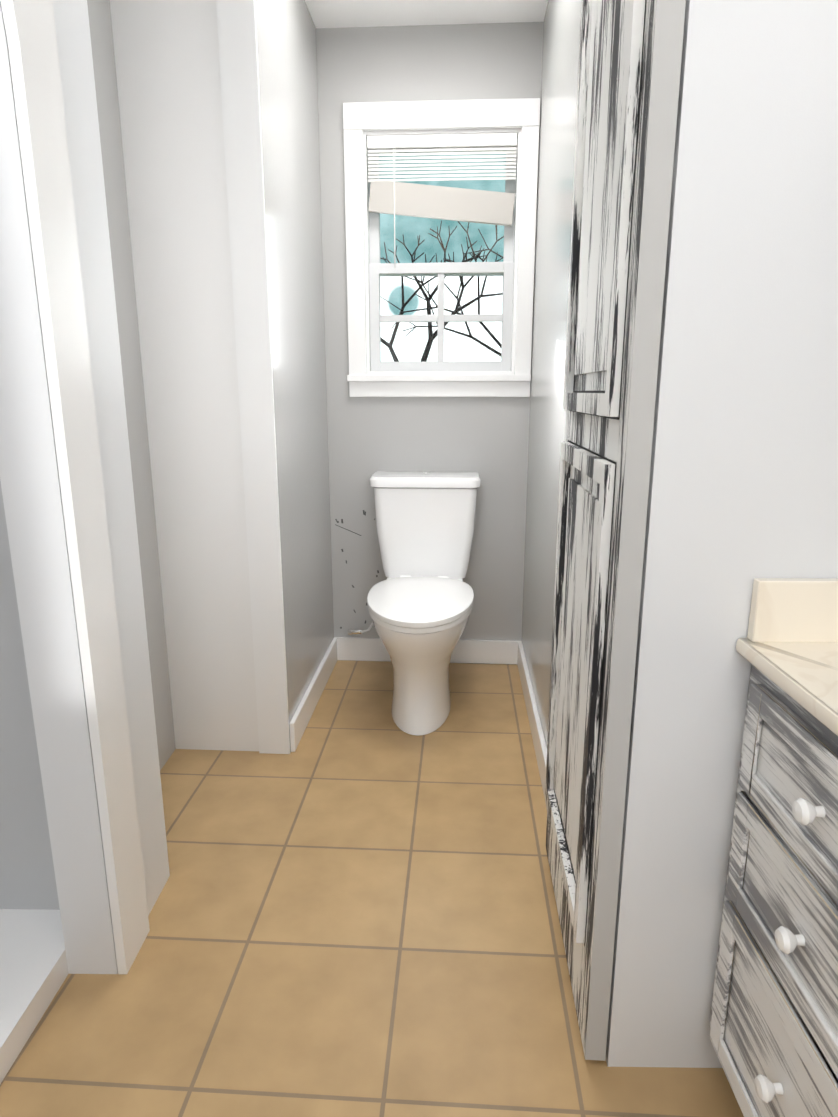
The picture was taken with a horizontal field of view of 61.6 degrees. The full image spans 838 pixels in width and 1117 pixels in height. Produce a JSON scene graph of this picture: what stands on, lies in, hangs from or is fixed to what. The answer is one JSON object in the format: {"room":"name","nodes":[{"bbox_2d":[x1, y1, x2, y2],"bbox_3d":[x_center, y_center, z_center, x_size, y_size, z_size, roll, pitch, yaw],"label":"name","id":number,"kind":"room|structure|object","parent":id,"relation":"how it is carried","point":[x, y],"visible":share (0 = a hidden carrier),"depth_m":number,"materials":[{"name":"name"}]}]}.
{"room":"bathroom","nodes":[
{"label":"bathroom","id":0,"kind":"room"},
{"bbox_2d":[0,481,59,909],"bbox_3d":[-1.223,-0.388,1.357,1.019,2.440,0.190,0,13,1],"label":"wall","id":1,"kind":"structure","parent":0,"point":[27,877],"depth_m":1.46,"materials":[{"name":"grey paint"}]},
{"bbox_2d":[0,0,169,973],"bbox_3d":[-0.681,-0.039,-0.109,0.100,2.440,3.190,0,13,1],"label":"wall","id":2,"kind":"structure","parent":0,"point":[32,497],"depth_m":1.30,"materials":[{"name":"white paint"}]},
{"bbox_2d":[0,0,149,973],"bbox_3d":[-0.610,-0.050,0.757,0.018,2.060,1.140,0,13,1],"label":"trim","id":3,"kind":"structure","parent":2,"relation":"attached to","point":[30,28],"depth_m":1.23,"materials":[{"name":"white wood"}]},
{"bbox_2d":[87,0,175,769],"bbox_3d":[-0.862,-0.497,1.815,0.100,2.440,0.760,0,13,1],"label":"wall","id":4,"kind":"structure","parent":0,"point":[101,36],"depth_m":1.98,"materials":[{"name":"grey paint"}]},
{"bbox_2d":[110,0,258,750],"bbox_3d":[-0.780,-0.565,2.100,0.520,2.440,0.100,1,13,3],"label":"wall","id":5,"kind":"structure","parent":0,"point":[166,54],"depth_m":2.04,"materials":[{"name":"white paint"}]},
{"bbox_2d":[216,0,289,753],"bbox_3d":[-0.474,-0.548,2.028,0.100,2.440,0.011,1,13,3],"label":"door frame","id":6,"kind":"structure","parent":5,"relation":"attached to","point":[238,52],"depth_m":2.01,"materials":[{"name":"white wood"}]},
{"bbox_2d":[255,0,333,751],"bbox_3d":[-0.446,-0.657,2.485,0.100,2.440,0.930,1,13,3],"label":"wall","id":7,"kind":"structure","parent":0,"point":[287,60],"depth_m":2.34,"materials":[{"name":"grey paint"}]},
{"bbox_2d":[289,637,340,751],"bbox_3d":[-0.393,0.491,2.704,0.019,0.105,0.830,1,13,3],"label":"baseboard","id":8,"kind":"structure","parent":7,"relation":"attached to","point":[300,719],"depth_m":2.60,"materials":[{"name":"white wood"}]},
{"bbox_2d":[0,660,743,1116],"bbox_3d":[-0.341,1.000,1.013,3.100,0.100,5.100,0,13,1],"label":"floor","id":9,"kind":"structure","parent":0,"point":[354,912],"depth_m":1.48,"materials":[{"name":"beige tile"}]},
{"bbox_2d":[0,909,68,1083],"bbox_3d":[-1.181,0.922,0.995,0.920,0.060,1.120,0,13,1],"label":"pan","id":10,"kind":"object","parent":9,"relation":"on","point":[34,973],"depth_m":1.38,"materials":[{"name":"white ceramic"}]},
{"bbox_2d":[348,471,480,735],"bbox_3d":[-0.051,0.131,2.611,0.555,0.844,0.799,1,13,3],"label":"toilet","id":11,"kind":"object","parent":9,"relation":"on","point":[420,600],"visible":1,"depth_m":2.65,"materials":[{"name":"white ceramic"}]},
{"bbox_2d":[709,578,837,1116],"bbox_3d":[0.715,0.630,0.422,0.535,0.891,1.447,0,13,1],"label":"bathroom vanity","id":12,"kind":"object","parent":9,"relation":"on","point":[773,1024],"visible":1,"depth_m":0.95,"materials":[{"name":"grey wood"}]},
{"bbox_2d":[305,0,547,28],"bbox_3d":[-0.317,-1.921,2.312,3.100,0.100,1.220,0,13,1],"label":"ceiling","id":13,"kind":"structure","parent":0,"point":[347,13],"depth_m":2.45,"materials":[{"name":"white paint"}]},
{"bbox_2d":[316,22,542,640],"bbox_3d":[0.038,-0.746,2.862,1.020,2.440,0.100,1,13,3],"label":"wall","id":14,"kind":"structure","parent":0,"point":[486,439],"depth_m":2.85,"materials":[{"name":"grey paint"}]},
{"bbox_2d":[335,510,378,628],"bbox_3d":[-0.263,0.053,3.018,0.185,0.529,0.001,1,13,5],"label":"scuffs","id":15,"kind":"object","parent":14,"relation":"attached to","point":[364,512],"visible":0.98,"depth_m":2.98,"materials":[{"name":"grey paint"}]},
{"bbox_2d":[341,637,512,664],"bbox_3d":[0.043,0.403,3.074,0.750,0.105,0.020,1,13,3],"label":"baseboard","id":16,"kind":"structure","parent":14,"relation":"attached to","point":[507,652],"depth_m":3.07,"materials":[{"name":"white wood"}]},
{"bbox_2d":[343,98,539,396],"bbox_3d":[0.081,-1.172,2.737,0.729,1.057,0.140,1,13,3],"label":"window","id":17,"kind":"structure","parent":14,"relation":"in","point":[371,374],"depth_m":2.74,"materials":[{"name":"white wood"}]},
{"bbox_2d":[367,132,516,268],"bbox_3d":[0.085,-1.354,2.680,0.557,0.467,0.031,1,13,3],"label":"window blind","id":18,"kind":"object","parent":17,"relation":"attached to","point":[391,196],"visible":0.98,"depth_m":2.65,"materials":[{"name":"white plastic"}]},
{"bbox_2d":[521,0,581,746],"bbox_3d":[0.442,-0.523,1.923,0.100,2.440,1.978,1,13,3],"label":"wall","id":19,"kind":"structure","parent":0,"point":[558,106],"depth_m":2.21,"materials":[{"name":"grey paint"}]},
{"bbox_2d":[513,641,547,807],"bbox_3d":[0.401,0.551,2.454,0.020,0.105,1.250,1,13,3],"label":"baseboard","id":20,"kind":"structure","parent":19,"relation":"attached to","point":[519,659],"depth_m":2.43,"materials":[{"name":"white wood"}]},
{"bbox_2d":[545,0,685,1060],"bbox_3d":[0.320,-0.168,1.294,0.051,2.018,0.600,1,13,3],"label":"cabinet","id":21,"kind":"object","parent":19,"relation":"in","point":[630,55],"depth_m":1.13,"materials":[{"name":"grey wood"}]},
{"bbox_2d":[605,0,837,1067],"bbox_3d":[0.663,-0.303,0.999,0.660,2.440,0.100,0,13,1],"label":"wall","id":22,"kind":"structure","parent":0,"point":[743,488],"depth_m":0.99,"materials":[{"name":"white paint"}]},
{"label":"outside","id":23,"kind":"structure","parent":0,"visible":0},
{"bbox_2d":[379,154,505,361],"bbox_3d":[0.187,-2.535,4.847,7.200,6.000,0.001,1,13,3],"label":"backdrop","id":24,"kind":"structure","parent":23,"point":[417,303],"depth_m":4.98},
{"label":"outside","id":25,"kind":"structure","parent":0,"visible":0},
{"bbox_2d":[380,220,502,361],"bbox_3d":[0.235,-0.753,4.143,1.857,2.466,0.260,1,13,3],"label":"tree","id":26,"kind":"object","parent":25,"point":[429,343],"depth_m":3.94,"materials":[{"name":"grey plant"}]}
]}

